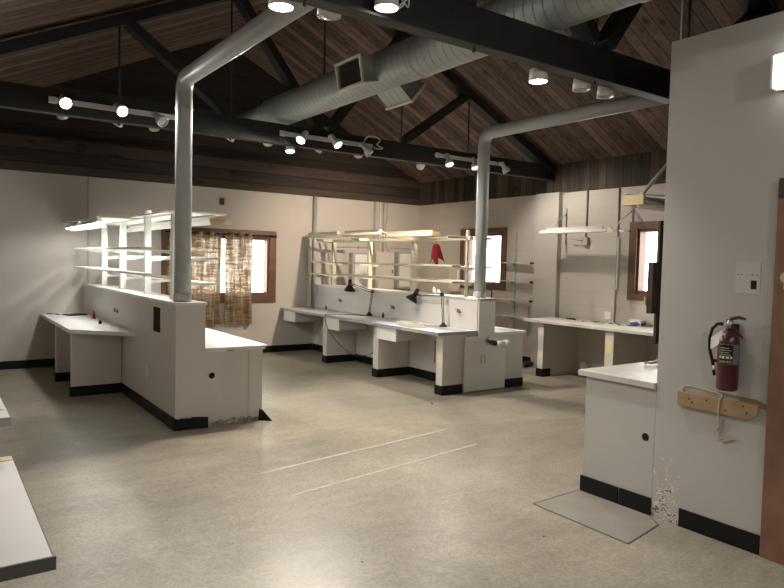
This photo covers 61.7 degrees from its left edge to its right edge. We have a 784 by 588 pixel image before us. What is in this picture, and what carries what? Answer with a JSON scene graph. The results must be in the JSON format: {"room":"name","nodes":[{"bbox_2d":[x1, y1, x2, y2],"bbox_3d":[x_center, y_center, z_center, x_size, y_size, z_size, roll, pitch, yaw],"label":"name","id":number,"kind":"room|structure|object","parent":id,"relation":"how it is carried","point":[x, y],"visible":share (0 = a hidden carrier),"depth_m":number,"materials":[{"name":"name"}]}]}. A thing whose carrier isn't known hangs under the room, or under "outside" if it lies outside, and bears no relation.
{"room":"laboratory","nodes":[
{"label":"laboratory","id":0,"kind":"room"},
{"bbox_2d":[84,286,205,419],"bbox_3d":[-3.153,0.572,7.954,0.280,1.165,4.360,-1,3,-35],"label":"wall","id":1,"kind":"structure","parent":0,"point":[175,357],"depth_m":6.43,"materials":[{"name":"paint"}]},
{"bbox_2d":[83,283,206,305],"bbox_3d":[-3.134,-0.024,7.918,0.304,0.028,4.374,-1,3,-35],"label":"trim","id":2,"kind":"structure","parent":1,"relation":"on","point":[162,298],"depth_m":7.23,"materials":[{"name":"white wood"}]},
{"bbox_2d":[63,210,226,298],"bbox_3d":[-3.166,-0.508,7.947,0.860,0.934,4.100,-1,3,-35],"label":"shelf rack","id":3,"kind":"object","parent":2,"relation":"on","point":[148,217],"visible":0.84,"depth_m":7.41,"materials":[{"name":"white paint"}]},
{"bbox_2d":[64,222,85,230],"bbox_3d":[-4.301,-0.913,8.883,0.147,0.106,0.860,-1,3,-35],"label":"fluorescent fixture","id":4,"kind":"object","parent":3,"relation":"attached to","point":[72,226],"visible":0.88,"depth_m":8.79,"materials":[{"name":"white paint"}]},
{"bbox_2d":[76,218,106,229],"bbox_3d":[-3.689,-0.856,8.020,0.147,0.106,1.180,-1,3,-35],"label":"fluorescent fixture","id":5,"kind":"object","parent":3,"relation":"attached to","point":[95,223],"visible":0.98,"depth_m":7.85,"materials":[{"name":"white paint"}]},
{"bbox_2d":[126,224,143,232],"bbox_3d":[-3.402,-0.892,8.883,0.147,0.106,1.100,-1,3,-35],"label":"fluorescent fixture","id":6,"kind":"object","parent":3,"relation":"attached to","point":[133,228],"visible":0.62,"depth_m":8.88,"materials":[{"name":"white paint"}]},
{"bbox_2d":[151,221,170,229],"bbox_3d":[-2.739,-0.830,7.946,0.147,0.106,1.120,-1,3,-35],"label":"fluorescent fixture","id":7,"kind":"object","parent":3,"relation":"attached to","point":[165,224],"visible":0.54,"depth_m":7.92,"materials":[{"name":"white paint"}]},
{"bbox_2d":[192,215,224,226],"bbox_3d":[-2.063,-0.764,6.981,0.161,0.110,1.160,-1,3,-35],"label":"fluorescent fixture","id":8,"kind":"object","parent":3,"relation":"attached to","point":[206,220],"visible":0.68,"depth_m":6.62,"materials":[{"name":"white paint"}]},
{"bbox_2d":[173,2,314,301],"bbox_3d":[-0.643,-1.319,4.317,0.170,3.032,4.720,-1,3,-35],"label":"vent pipe","id":9,"kind":"object","parent":2,"relation":"on","point":[269,21],"visible":1,"depth_m":6.09,"materials":[{"name":"grey metal"}]},
{"bbox_2d":[121,382,174,423],"bbox_3d":[-3.282,1.097,7.889,0.012,0.115,4.347,-1,3,-35],"label":"baseboard","id":10,"kind":"structure","parent":1,"relation":"attached to","point":[137,398],"depth_m":6.90,"materials":[{"name":"black plastic"}]},
{"bbox_2d":[153,305,160,333],"bbox_3d":[-2.349,0.254,6.563,0.006,0.275,0.270,-1,3,-35],"label":"air vent","id":11,"kind":"object","parent":1,"relation":"in","point":[156,309],"visible":1,"depth_m":6.55,"materials":[{"name":"black metal"}]},
{"bbox_2d":[166,414,207,430],"bbox_3d":[-1.959,1.214,6.177,0.414,0.115,0.177,2,3,5],"label":"baseboard","id":12,"kind":"structure","parent":1,"relation":"attached to","point":[182,424],"depth_m":6.17,"materials":[{"name":"black plastic"}]},
{"bbox_2d":[208,416,258,425],"bbox_3d":[-1.660,1.239,6.377,0.835,0.059,0.004,-1,3,-35],"label":"trim","id":13,"kind":"structure","parent":1,"relation":"attached to","point":[249,418],"depth_m":6.45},
{"bbox_2d":[0,38,419,361],"bbox_3d":[-2.875,-1.560,10.783,8.610,5.157,0.160,-1,3,-35],"label":"wall","id":14,"kind":"structure","parent":0,"point":[38,257],"depth_m":10.05,"materials":[{"name":"paint"}]},
{"bbox_2d":[87,177,88,282],"bbox_3d":[-4.446,-0.930,9.606,0.025,1.560,0.012,-1,3,-35],"label":"trim","id":15,"kind":"structure","parent":14,"relation":"attached to","point":[87,177],"depth_m":9.60,"materials":[{"name":"grey"}]},
{"bbox_2d":[0,343,311,369],"bbox_3d":[-2.931,0.962,10.805,8.200,0.115,0.011,-1,3,-35],"label":"baseboard","id":16,"kind":"structure","parent":14,"relation":"attached to","point":[19,364],"depth_m":9.38,"materials":[{"name":"black plastic"}]},
{"bbox_2d":[0,128,420,205],"bbox_3d":[-2.811,-1.996,10.677,8.300,0.540,0.060,-1,3,-35],"label":"ceiling beam","id":17,"kind":"structure","parent":14,"relation":"attached to","point":[19,150],"depth_m":10.45,"materials":[{"name":"brown wood"}]},
{"bbox_2d":[161,227,276,302],"bbox_3d":[-2.845,-0.463,10.852,1.940,1.220,0.180,-1,3,-35],"label":"window","id":18,"kind":"structure","parent":14,"relation":"in","point":[269,260],"depth_m":11.23,"materials":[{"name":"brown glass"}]},
{"bbox_2d":[165,229,276,236],"bbox_3d":[-2.748,-0.985,10.729,1.885,0.050,0.082,-1,3,-35],"label":"curtain rod","id":19,"kind":"object","parent":18,"relation":"attached to","point":[165,229],"visible":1,"depth_m":10.84,"materials":[{"name":"black metal"}]},
{"bbox_2d":[167,229,220,325],"bbox_3d":[-3.147,-0.245,10.466,0.882,1.521,0.096,-1,3,-35],"label":"curtain","id":20,"kind":"object","parent":19,"relation":"hanging from","point":[202,269],"visible":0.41,"depth_m":10.59,"materials":[{"name":"beige fabric"}]},
{"bbox_2d":[224,232,252,324],"bbox_3d":[-2.537,-0.252,10.899,0.488,1.521,0.087,0,3,-33],"label":"curtain","id":21,"kind":"object","parent":19,"relation":"hanging from","point":[237,297],"visible":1,"depth_m":10.90,"materials":[{"name":"beige fabric"}]},
{"bbox_2d":[307,246,311,306],"bbox_3d":[-1.472,-0.312,11.724,0.055,1.080,0.059,-1,3,-35],"label":"duct","id":22,"kind":"object","parent":14,"relation":"attached to","point":[309,276],"visible":1,"depth_m":11.70,"materials":[{"name":"beige"}]},
{"bbox_2d":[312,196,317,305],"bbox_3d":[-1.385,-0.767,11.744,0.069,1.950,0.070,-1,3,-35],"label":"conduit","id":23,"kind":"object","parent":14,"relation":"attached to","point":[315,197],"visible":1,"depth_m":11.71,"materials":[{"name":"metal"}]},
{"bbox_2d":[348,253,366,286],"bbox_3d":[-0.602,-0.418,12.271,0.400,0.700,0.161,-1,3,-35],"label":"upper cabinet","id":24,"kind":"object","parent":14,"relation":"attached to","point":[353,257],"visible":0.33,"depth_m":12.18,"materials":[{"name":"grey"}]},
{"bbox_2d":[373,201,375,251],"bbox_3d":[-0.328,-1.278,12.477,0.043,0.950,0.044,-1,3,-35],"label":"conduit","id":25,"kind":"object","parent":14,"relation":"attached to","point":[374,237],"visible":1,"depth_m":12.45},
{"bbox_2d":[372,252,393,289],"bbox_3d":[-0.169,-0.433,12.576,0.420,0.740,0.161,-1,3,-35],"label":"upper cabinet","id":26,"kind":"object","parent":14,"relation":"attached to","point":[378,257],"visible":0.66,"depth_m":12.50,"materials":[{"name":"beige"}]},
{"bbox_2d":[394,252,410,288],"bbox_3d":[0.232,-0.462,12.858,0.360,0.710,0.161,-1,3,-35],"label":"upper cabinet","id":27,"kind":"object","parent":14,"relation":"attached to","point":[399,257],"visible":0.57,"depth_m":12.77,"materials":[{"name":"grey"}]},
{"bbox_2d":[0,350,783,587],"bbox_3d":[0.581,1.394,5.935,8.900,0.100,12.650,-1,3,-35],"label":"floor","id":28,"kind":"structure","parent":0,"point":[121,498],"depth_m":4.58,"materials":[{"name":"concrete"}]},
{"bbox_2d":[0,397,11,426],"bbox_3d":[-2.254,0.952,3.229,0.552,0.914,1.338,-1,3,-35],"label":"bench","id":29,"kind":"object","parent":28,"relation":"on","point":[5,419],"visible":1,"depth_m":2.82,"materials":[{"name":"white laminate"}]},
{"bbox_2d":[0,399,8,417],"bbox_3d":[-2.249,0.515,3.209,0.544,0.038,1.330,-1,3,-35],"label":"countertop","id":30,"kind":"structure","parent":29,"relation":"on","point":[3,413],"depth_m":2.90,"materials":[{"name":"white laminate"}]},
{"bbox_2d":[0,456,55,581],"bbox_3d":[-1.511,1.097,2.182,0.552,0.763,1.118,-1,3,-35],"label":"counter","id":31,"kind":"object","parent":28,"relation":"on","point":[25,550],"visible":1,"depth_m":2.01,"materials":[{"name":"laminate"}]},
{"bbox_2d":[40,312,135,396],"bbox_3d":[-3.920,0.734,8.298,0.574,0.770,2.929,-1,3,-35],"label":"workbench","id":32,"kind":"object","parent":28,"relation":"on","point":[87,352],"visible":0.99,"depth_m":7.63,"materials":[{"name":"white laminate"}]},
{"bbox_2d":[40,312,135,336],"bbox_3d":[-3.911,0.372,8.280,0.574,0.045,2.929,-1,3,-35],"label":"countertop","id":33,"kind":"structure","parent":32,"relation":"on","point":[80,324],"depth_m":7.87,"materials":[{"name":"white laminate"}]},
{"bbox_2d":[205,328,267,421],"bbox_3d":[-2.778,0.773,8.221,0.636,0.755,4.377,-1,3,-35],"label":"base cabinet","id":34,"kind":"object","parent":28,"relation":"on","point":[233,364],"depth_m":6.47,"materials":[{"name":"white laminate"}]},
{"bbox_2d":[205,328,267,351],"bbox_3d":[-2.771,0.416,8.204,0.634,0.040,4.374,-1,3,-35],"label":"countertop","id":35,"kind":"structure","parent":34,"relation":"on","point":[215,341],"depth_m":6.67,"materials":[{"name":"white laminate"}]},
{"bbox_2d":[258,409,271,420],"bbox_3d":[-1.266,1.212,6.591,0.146,0.110,0.037,2,3,11],"label":"scrap","id":36,"kind":"object","parent":28,"relation":"on","point":[262,415],"visible":1,"depth_m":6.59,"materials":[{"name":"black plastic"}]},
{"bbox_2d":[260,430,442,473],"bbox_3d":[-0.245,1.337,5.670,2.074,0.001,0.022,-1,4,-44],"label":"tape","id":37,"kind":"object","parent":28,"relation":"on","point":[439,430],"visible":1,"depth_m":5.55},
{"bbox_2d":[280,307,477,395],"bbox_3d":[-0.445,0.736,9.897,0.654,0.775,4.335,-1,3,-35],"label":"workbench","id":38,"kind":"object","parent":28,"relation":"on","point":[391,339],"visible":0.99,"depth_m":9.24,"materials":[{"name":"grey laminate"}]},
{"bbox_2d":[325,314,372,355],"bbox_3d":[-0.478,0.611,9.891,1.208,0.561,0.477,4,4,44],"label":"lamp cord","id":39,"kind":"object","parent":38,"relation":"on","point":[325,314],"visible":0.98,"depth_m":10.06,"materials":[{"name":"grey plastic"}]},
{"bbox_2d":[344,279,373,315],"bbox_3d":[-0.517,0.046,10.427,0.180,0.546,0.795,-1,3,-35],"label":"desk lamp","id":40,"kind":"object","parent":38,"relation":"on","point":[349,288],"visible":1,"depth_m":10.59,"materials":[{"name":"black plastic"}]},
{"bbox_2d":[281,307,475,332],"bbox_3d":[-0.434,0.369,9.884,0.644,0.040,4.329,-1,3,-35],"label":"countertop","id":41,"kind":"structure","parent":38,"relation":"on","point":[376,319],"depth_m":9.61,"materials":[{"name":"grey laminate"}]},
{"bbox_2d":[397,321,438,327],"bbox_3d":[0.299,0.402,8.664,0.566,0.048,0.387,2,3,20],"label":"paper","id":42,"kind":"object","parent":38,"relation":"on","point":[403,323],"visible":1,"depth_m":8.59,"materials":[{"name":"white paper"}]},
{"bbox_2d":[406,288,446,326],"bbox_3d":[0.459,0.174,8.963,0.190,0.482,0.807,-1,3,-35],"label":"desk lamp","id":43,"kind":"object","parent":38,"relation":"on","point":[412,297],"visible":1,"depth_m":9.02,"materials":[{"name":"black plastic"}]},
{"bbox_2d":[291,444,475,495],"bbox_3d":[0.034,1.366,5.208,2.021,0.001,0.017,-1,4,-44],"label":"tape","id":44,"kind":"object","parent":28,"relation":"on","point":[473,444],"visible":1,"depth_m":5.07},
{"bbox_2d":[463,301,505,391],"bbox_3d":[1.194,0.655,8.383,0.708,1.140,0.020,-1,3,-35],"label":"base cabinet","id":45,"kind":"object","parent":28,"relation":"on","point":[484,364],"visible":1,"depth_m":8.36,"materials":[{"name":"grey"}]},
{"bbox_2d":[485,337,509,346],"bbox_3d":[1.334,0.610,8.351,0.277,0.116,0.170,1,3,-14],"label":"pipe stub","id":46,"kind":"object","parent":45,"relation":"attached to","point":[488,341],"visible":1,"depth_m":8.29,"materials":[{"name":"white plastic"}]},
{"bbox_2d":[495,327,525,387],"bbox_3d":[0.292,0.745,10.411,0.579,0.742,4.349,-1,3,-35],"label":"base cabinet","id":47,"kind":"object","parent":28,"relation":"on","point":[513,357],"depth_m":8.71,"materials":[{"name":"white laminate"}]},
{"bbox_2d":[495,327,525,334],"bbox_3d":[0.301,0.393,10.394,0.579,0.037,4.349,-1,3,-35],"label":"countertop","id":48,"kind":"structure","parent":47,"relation":"on","point":[498,330],"depth_m":8.72,"materials":[{"name":"white laminate"}]},
{"bbox_2d":[523,317,653,376],"bbox_3d":[3.313,0.868,8.558,0.799,0.825,3.629,-1,3,-35],"label":"workbench","id":49,"kind":"object","parent":28,"relation":"on","point":[557,336],"visible":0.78,"depth_m":9.52,"materials":[{"name":"laminate"}]},
{"bbox_2d":[537,318,653,335],"bbox_3d":[3.400,0.483,8.429,0.799,0.040,3.360,-1,3,-35],"label":"countertop","id":50,"kind":"structure","parent":49,"relation":"on","point":[623,328],"depth_m":8.89,"materials":[{"name":"laminate"}]},
{"bbox_2d":[630,319,646,326],"bbox_3d":[3.357,0.395,8.957,0.156,0.081,0.176,-1,3,-35],"label":"plastic tub","id":51,"kind":"object","parent":49,"relation":"on","point":[636,322],"visible":1,"depth_m":8.90,"materials":[{"name":"white plastic"}]},
{"bbox_2d":[532,489,658,543],"bbox_3d":[1.368,1.441,4.303,0.508,0.004,0.768,-1,3,-35],"label":"patch seam","id":52,"kind":"object","parent":28,"relation":"on","point":[653,527],"visible":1,"depth_m":4.13,"materials":[{"name":"grey"}]},
{"bbox_2d":[535,490,656,542],"bbox_3d":[1.369,1.442,4.304,0.499,0.003,0.758,-1,3,-35],"label":"floor patch","id":53,"kind":"object","parent":28,"relation":"on","point":[623,523],"depth_m":4.29,"materials":[{"name":"concrete"}]},
{"bbox_2d":[578,360,657,514],"bbox_3d":[2.048,0.992,4.899,1.315,0.875,0.608,-1,3,-35],"label":"base cabinet","id":54,"kind":"object","parent":28,"relation":"on","point":[620,406],"depth_m":4.51,"materials":[{"name":"paint"}]},
{"bbox_2d":[578,360,657,388],"bbox_3d":[2.058,0.575,4.878,1.315,0.040,0.608,-1,3,-35],"label":"countertop","id":55,"kind":"structure","parent":54,"relation":"on","point":[640,374],"depth_m":4.63,"materials":[{"name":"laminate"}]},
{"bbox_2d":[0,0,783,182],"bbox_3d":[0.702,-2.769,5.744,8.950,2.235,12.450,-1,3,-35],"label":"ceiling","id":56,"kind":"structure","parent":0,"point":[503,85],"depth_m":8.78,"materials":[{"name":"wood"}]},
{"bbox_2d":[0,0,556,180],"bbox_3d":[-0.833,-2.798,7.834,8.263,2.197,0.160,-1,3,-35],"label":"roof truss","id":57,"kind":"object","parent":56,"relation":"attached to","point":[14,96],"visible":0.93,"depth_m":7.18,"materials":[{"name":"black metal"}]},
{"bbox_2d":[48,96,174,119],"bbox_3d":[-2.706,-1.821,6.480,1.220,0.060,0.032,-1,3,-35],"label":"track","id":58,"kind":"object","parent":57,"relation":"attached to","point":[51,99],"visible":0.83,"depth_m":6.39,"materials":[{"name":"grey"}]},
{"bbox_2d":[59,95,72,108],"bbox_3d":[-3.046,-1.786,6.110,0.112,0.155,0.213,-1,3,-35],"label":"track spotlight","id":59,"kind":"object","parent":58,"relation":"attached to","point":[65,102],"visible":1,"depth_m":6.05,"materials":[{"name":"grey"}]},
{"bbox_2d":[113,103,128,116],"bbox_3d":[-2.644,-1.791,6.395,0.115,0.154,0.212,-1,3,-35],"label":"track spotlight","id":60,"kind":"object","parent":58,"relation":"attached to","point":[121,110],"visible":1,"depth_m":6.34,"materials":[{"name":"grey"}]},
{"bbox_2d":[152,111,167,126],"bbox_3d":[-2.353,-1.759,6.608,0.212,0.166,0.112,3,3,29],"label":"track spotlight","id":61,"kind":"object","parent":58,"relation":"attached to","point":[161,120],"visible":1,"depth_m":6.58,"materials":[{"name":"grey"}]},
{"bbox_2d":[279,130,372,147],"bbox_3d":[-0.763,-1.842,7.854,1.260,0.060,0.032,-1,3,-35],"label":"track","id":62,"kind":"object","parent":57,"relation":"attached to","point":[282,133],"visible":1,"depth_m":7.78,"materials":[{"name":"grey"}]},
{"bbox_2d":[296,130,308,144],"bbox_3d":[-1.025,-1.809,7.575,0.112,0.177,0.192,3,3,25],"label":"track spotlight","id":63,"kind":"object","parent":62,"relation":"attached to","point":[301,139],"visible":1,"depth_m":7.53,"materials":[{"name":"grey"}]},
{"bbox_2d":[328,134,342,148],"bbox_3d":[-0.667,-1.814,7.807,0.122,0.181,0.192,-1,3,-35],"label":"track spotlight","id":64,"kind":"object","parent":62,"relation":"attached to","point":[336,143],"visible":1,"depth_m":7.78,"materials":[{"name":"grey"}]},
{"bbox_2d":[359,142,373,156],"bbox_3d":[-0.322,-1.774,8.064,0.194,0.181,0.112,2,3,8],"label":"track spotlight","id":65,"kind":"object","parent":62,"relation":"attached to","point":[368,151],"visible":1,"depth_m":8.04,"materials":[{"name":"grey"}]},
{"bbox_2d":[435,152,504,165],"bbox_3d":[1.106,-1.872,9.177,1.280,0.060,0.032,-1,3,-35],"label":"track","id":66,"kind":"object","parent":57,"relation":"attached to","point":[438,155],"visible":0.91,"depth_m":9.05,"materials":[{"name":"grey"}]},
{"bbox_2d":[444,153,453,166],"bbox_3d":[0.761,-1.803,8.835,0.112,0.188,0.166,-1,3,-35],"label":"track spotlight","id":67,"kind":"object","parent":66,"relation":"attached to","point":[449,162],"visible":1,"depth_m":8.81,"materials":[{"name":"grey"}]},
{"bbox_2d":[470,157,477,170],"bbox_3d":[1.138,-1.808,9.102,0.114,0.189,0.165,-1,3,-35],"label":"track spotlight","id":68,"kind":"object","parent":66,"relation":"attached to","point":[474,165],"visible":0.88,"depth_m":9.09,"materials":[{"name":"grey"}]},
{"bbox_2d":[498,161,509,173],"bbox_3d":[1.620,-1.816,9.451,0.175,0.187,0.112,1,3,-5],"label":"track spotlight","id":69,"kind":"object","parent":66,"relation":"attached to","point":[505,169],"visible":1,"depth_m":9.42,"materials":[{"name":"grey"}]},
{"bbox_3d":[-1.093,-1.813,7.819,1.920,0.060,0.032,-1,3,-35],"label":"track","id":70,"kind":"object","parent":57,"relation":"attached to","visible":0},
{"bbox_2d":[285,146,294,153],"bbox_3d":[-1.201,-1.744,7.705,0.113,0.186,0.148,-1,3,-35],"label":"track spotlight","id":71,"kind":"object","parent":70,"relation":"attached to","point":[289,149],"visible":0.7,"depth_m":7.67,"materials":[{"name":"grey"}]},
{"bbox_2d":[291,0,774,104],"bbox_3d":[1.447,-2.585,4.615,8.263,2.197,0.160,-1,3,-35],"label":"roof truss","id":72,"kind":"object","parent":56,"relation":"attached to","point":[460,23],"visible":0.68,"depth_m":4.28,"materials":[{"name":"black metal"}]},
{"bbox_2d":[268,0,293,11],"bbox_3d":[-0.575,-1.548,3.411,0.131,0.142,0.131,2,3,10],"label":"recessed light","id":73,"kind":"object","parent":72,"relation":"attached to","point":[275,5],"visible":1,"depth_m":3.39,"materials":[{"name":"grey"}]},
{"bbox_2d":[317,8,340,20],"bbox_3d":[-0.342,-1.570,3.575,0.131,0.142,0.131,2,3,10],"label":"spotlight","id":74,"kind":"object","parent":72,"relation":"attached to","point":[322,14],"visible":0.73,"depth_m":3.56,"materials":[{"name":"grey"}]},
{"bbox_2d":[374,0,398,12],"bbox_3d":[-0.028,-1.567,3.466,0.131,0.142,0.131,2,3,10],"label":"recessed light","id":75,"kind":"object","parent":72,"relation":"attached to","point":[383,6],"visible":1,"depth_m":3.44,"materials":[{"name":"grey"}]},
{"bbox_2d":[236,0,650,124],"bbox_3d":[0.774,-1.923,4.821,0.674,0.509,10.330,-1,3,-35],"label":"air duct","id":76,"kind":"object","parent":72,"relation":"hanging from","point":[394,72],"visible":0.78,"depth_m":5.73,"materials":[{"name":"grey metal"}]},
{"bbox_2d":[529,67,547,83],"bbox_3d":[1.012,-1.525,4.537,0.131,0.142,0.131,2,3,10],"label":"track spotlight","id":77,"kind":"object","parent":72,"relation":"attached to","point":[536,76],"visible":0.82,"depth_m":4.49,"materials":[{"name":"grey"}]},
{"bbox_2d":[572,79,590,92],"bbox_3d":[1.388,-1.549,4.801,0.131,0.142,0.131,2,3,10],"label":"track spotlight","id":78,"kind":"object","parent":72,"relation":"attached to","point":[579,86],"visible":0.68,"depth_m":4.76,"materials":[{"name":"grey"}]},
{"bbox_2d":[596,86,614,98],"bbox_3d":[1.616,-1.547,4.963,0.131,0.142,0.131,2,3,10],"label":"track spotlight","id":79,"kind":"object","parent":72,"relation":"attached to","point":[602,92],"visible":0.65,"depth_m":4.92,"materials":[{"name":"grey"}]},
{"bbox_2d":[622,163,666,211],"label":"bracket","id":80,"kind":"object","parent":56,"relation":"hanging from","point":[641,200],"depth_m":4.74,"materials":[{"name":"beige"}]},
{"bbox_2d":[680,0,682,39],"label":"conduit","id":81,"kind":"object","parent":56,"relation":"hanging from","point":[682,0],"depth_m":4.90,"materials":[{"name":"grey metal"}]},
{"bbox_2d":[313,286,488,390],"bbox_3d":[-0.063,0.542,10.165,0.280,1.155,4.320,-1,3,-35],"label":"wall","id":82,"kind":"structure","parent":0,"point":[427,309],"depth_m":9.55,"materials":[{"name":"paint"}]},
{"bbox_2d":[312,343,435,380],"bbox_3d":[-0.198,1.062,10.108,0.012,0.115,4.287,-1,3,-35],"label":"baseboard","id":83,"kind":"structure","parent":82,"relation":"attached to","point":[417,372],"depth_m":9.43,"materials":[{"name":"black plastic"}]},
{"bbox_2d":[315,284,494,300],"bbox_3d":[-0.044,-0.048,10.129,0.304,0.028,4.334,-1,3,-35],"label":"trim","id":84,"kind":"structure","parent":82,"relation":"on","point":[322,285],"depth_m":9.70,"materials":[{"name":"white wood"}]},
{"bbox_2d":[308,230,491,295],"bbox_3d":[-0.069,-0.504,10.165,0.760,0.876,3.900,-1,3,-35],"label":"shelf rack","id":85,"kind":"object","parent":84,"relation":"on","point":[414,266],"visible":0.91,"depth_m":9.61,"materials":[{"name":"beige paint"}]},
{"bbox_2d":[304,231,344,237],"bbox_3d":[-1.163,-1.003,11.149,0.150,0.094,1.180,-1,3,-35],"label":"fluorescent fixture","id":86,"kind":"object","parent":85,"relation":"attached to","point":[335,234],"visible":0.88,"depth_m":11.08,"materials":[{"name":"beige paint"}]},
{"bbox_2d":[339,229,387,236],"bbox_3d":[-0.459,-0.938,10.155,0.150,0.094,1.180,-1,3,-35],"label":"fluorescent fixture","id":87,"kind":"object","parent":85,"relation":"attached to","point":[358,233],"visible":1,"depth_m":10.07,"materials":[{"name":"beige paint"}]},
{"bbox_2d":[380,230,439,236],"bbox_3d":[0.260,-0.940,10.265,0.153,0.092,1.370,-1,3,-35],"label":"fluorescent fixture","id":88,"kind":"object","parent":85,"relation":"attached to","point":[420,232],"visible":0.91,"depth_m":10.13,"materials":[{"name":"beige paint"}]},
{"bbox_2d":[473,0,683,297],"bbox_3d":[2.012,-1.392,7.220,0.170,3.039,3.095,-1,3,-35],"label":"vent pipe","id":89,"kind":"object","parent":84,"relation":"on","point":[631,102],"visible":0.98,"depth_m":8.06,"materials":[{"name":"grey metal"}]},
{"bbox_2d":[418,183,665,372],"bbox_3d":[4.068,-0.066,8.308,0.160,2.750,12.050,-1,3,-35],"label":"wall","id":90,"kind":"structure","parent":0,"point":[587,273],"depth_m":10.03,"materials":[{"name":"paint"}]},
{"bbox_2d":[449,267,460,291],"bbox_3d":[1.170,-0.276,12.175,0.099,0.450,0.240,-1,3,-35],"label":"wall box","id":91,"kind":"object","parent":90,"relation":"attached to","point":[454,273],"visible":0.57,"depth_m":12.11,"materials":[{"name":"beige paint"}]},
{"bbox_2d":[460,227,507,290],"bbox_3d":[1.659,-0.625,11.669,0.180,1.080,1.170,-1,3,-35],"label":"window","id":92,"kind":"structure","parent":90,"relation":"in","point":[500,231],"depth_m":11.42,"materials":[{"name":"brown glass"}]},
{"bbox_2d":[488,233,533,335],"bbox_3d":[1.990,-0.173,10.986,0.134,1.700,0.975,-1,3,-35],"label":"shelf rack","id":93,"kind":"object","parent":90,"relation":"attached to","point":[515,262],"visible":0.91,"depth_m":10.96,"materials":[{"name":"metal"}]},
{"bbox_2d":[420,149,666,204],"bbox_3d":[4.105,-1.662,8.197,0.200,0.450,12.000,-1,3,-35],"label":"wood paneling","id":94,"kind":"structure","parent":90,"relation":"on","point":[638,169],"depth_m":10.02,"materials":[{"name":"wood"}]},
{"bbox_2d":[566,190,588,245],"bbox_3d":[2.794,-1.138,9.835,0.349,0.820,0.089,3,3,35],"label":"conduit","id":95,"kind":"object","parent":90,"relation":"attached to","point":[584,240],"visible":1,"depth_m":9.77,"materials":[{"name":"grey"}]},
{"bbox_2d":[539,208,632,243],"bbox_3d":[2.792,-1.008,9.527,0.502,0.550,1.268,-1,3,-35],"label":"fluorescent fixture","id":96,"kind":"object","parent":90,"relation":"attached to","point":[587,229],"visible":0.98,"depth_m":9.34,"materials":[{"name":"white metal"}]},
{"bbox_2d":[613,187,619,322],"bbox_3d":[3.208,-0.552,9.351,0.029,1.924,0.046,-1,3,-35],"label":"conduit","id":97,"kind":"object","parent":90,"relation":"attached to","point":[617,237],"visible":1,"depth_m":9.35,"materials":[{"name":"grey"}]},
{"bbox_2d":[627,221,657,300],"bbox_3d":[3.732,-0.428,8.742,0.180,1.085,1.225,-1,3,-35],"label":"window","id":98,"kind":"structure","parent":90,"relation":"in","point":[638,232],"depth_m":9.12,"materials":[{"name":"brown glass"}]},
{"bbox_2d":[531,192,562,365],"bbox_3d":[2.442,-0.207,10.387,0.090,2.750,0.470,-1,3,-35],"label":"wall","id":99,"kind":"structure","parent":0,"point":[549,206],"depth_m":10.33,"materials":[{"name":"paint"}]},
{"bbox_2d":[651,11,783,554],"bbox_3d":[2.955,0.037,2.618,0.152,3.050,4.050,-1,3,-35],"label":"wall","id":100,"kind":"structure","parent":0,"point":[725,164],"depth_m":3.93,"materials":[{"name":"paint"}]},
{"bbox_2d":[644,221,663,343],"bbox_3d":[1.861,-0.078,4.532,0.325,0.840,0.046,-1,3,-35],"label":"television","id":101,"kind":"object","parent":100,"relation":"attached to","point":[652,301],"visible":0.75,"depth_m":4.46,"materials":[{"name":"black plastic"}]},
{"bbox_2d":[677,390,759,419],"bbox_3d":[1.940,0.663,3.925,0.029,0.087,0.485,-1,3,-35],"label":"wooden board","id":102,"kind":"object","parent":100,"relation":"attached to","point":[749,411],"visible":1,"depth_m":3.91,"materials":[{"name":"brown wood"}]},
{"bbox_2d":[683,385,722,439],"bbox_3d":[1.891,0.715,4.005,0.038,0.290,0.266,0,3,-29],"label":"loop","id":103,"kind":"object","parent":102,"relation":"hanging from","point":[685,385],"visible":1,"depth_m":3.92,"materials":[{"name":"beige"}]},
{"bbox_2d":[716,417,733,441],"bbox_3d":[1.970,0.808,3.886,0.018,0.149,0.112,-1,3,-35],"label":"tag","id":104,"kind":"object","parent":103,"relation":"hanging from","point":[724,439],"visible":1,"depth_m":3.90,"materials":[{"name":"beige"}]},
{"bbox_2d":[708,316,745,391],"bbox_3d":[1.936,0.339,3.812,0.164,0.436,0.132,2,3,9],"label":"fire extinguisher","id":105,"kind":"object","parent":100,"relation":"attached to","point":[728,341],"visible":1,"depth_m":3.77,"materials":[{"name":"red"}]},
{"bbox_2d":[715,391,766,410],"bbox_3d":[2.024,0.619,3.828,0.003,0.061,0.325,-1,3,-35],"label":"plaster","id":106,"kind":"object","parent":100,"relation":"attached to","point":[763,406],"visible":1,"depth_m":3.79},
{"bbox_2d":[735,261,760,293],"bbox_3d":[2.048,-0.094,3.783,0.004,0.185,0.140,-1,3,-35],"label":"switch patch","id":107,"kind":"object","parent":100,"relation":"attached to","point":[747,278],"visible":1,"depth_m":3.78,"materials":[{"name":"grey paint"}]},
{"bbox_2d":[759,178,783,564],"bbox_3d":[2.511,0.456,3.254,0.190,2.130,1.155,-1,3,-35],"label":"door","id":108,"kind":"structure","parent":100,"relation":"in","point":[771,548],"depth_m":3.64,"materials":[{"name":"brown wood"}]},
{"bbox_2d":[770,53,783,91],"bbox_3d":[2.206,-1.205,3.473,0.084,0.190,0.363,-1,3,-35],"label":"wall light","id":109,"kind":"object","parent":100,"relation":"attached to","point":[777,61],"visible":1,"depth_m":3.57,"materials":[{"name":"white glass"}]},
{"bbox_3d":[0.657,-0.792,9.764,0.022,0.082,0.008,-1,3,-35],"label":"hook","id":110,"kind":"object","parent":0,"visible":0},
{"bbox_2d":[430,244,444,263],"bbox_3d":[0.656,-0.594,9.777,0.074,0.310,0.351,-1,3,-35],"label":"cloth","id":111,"kind":"object","parent":110,"relation":"hanging from","point":[436,253],"visible":1,"depth_m":9.74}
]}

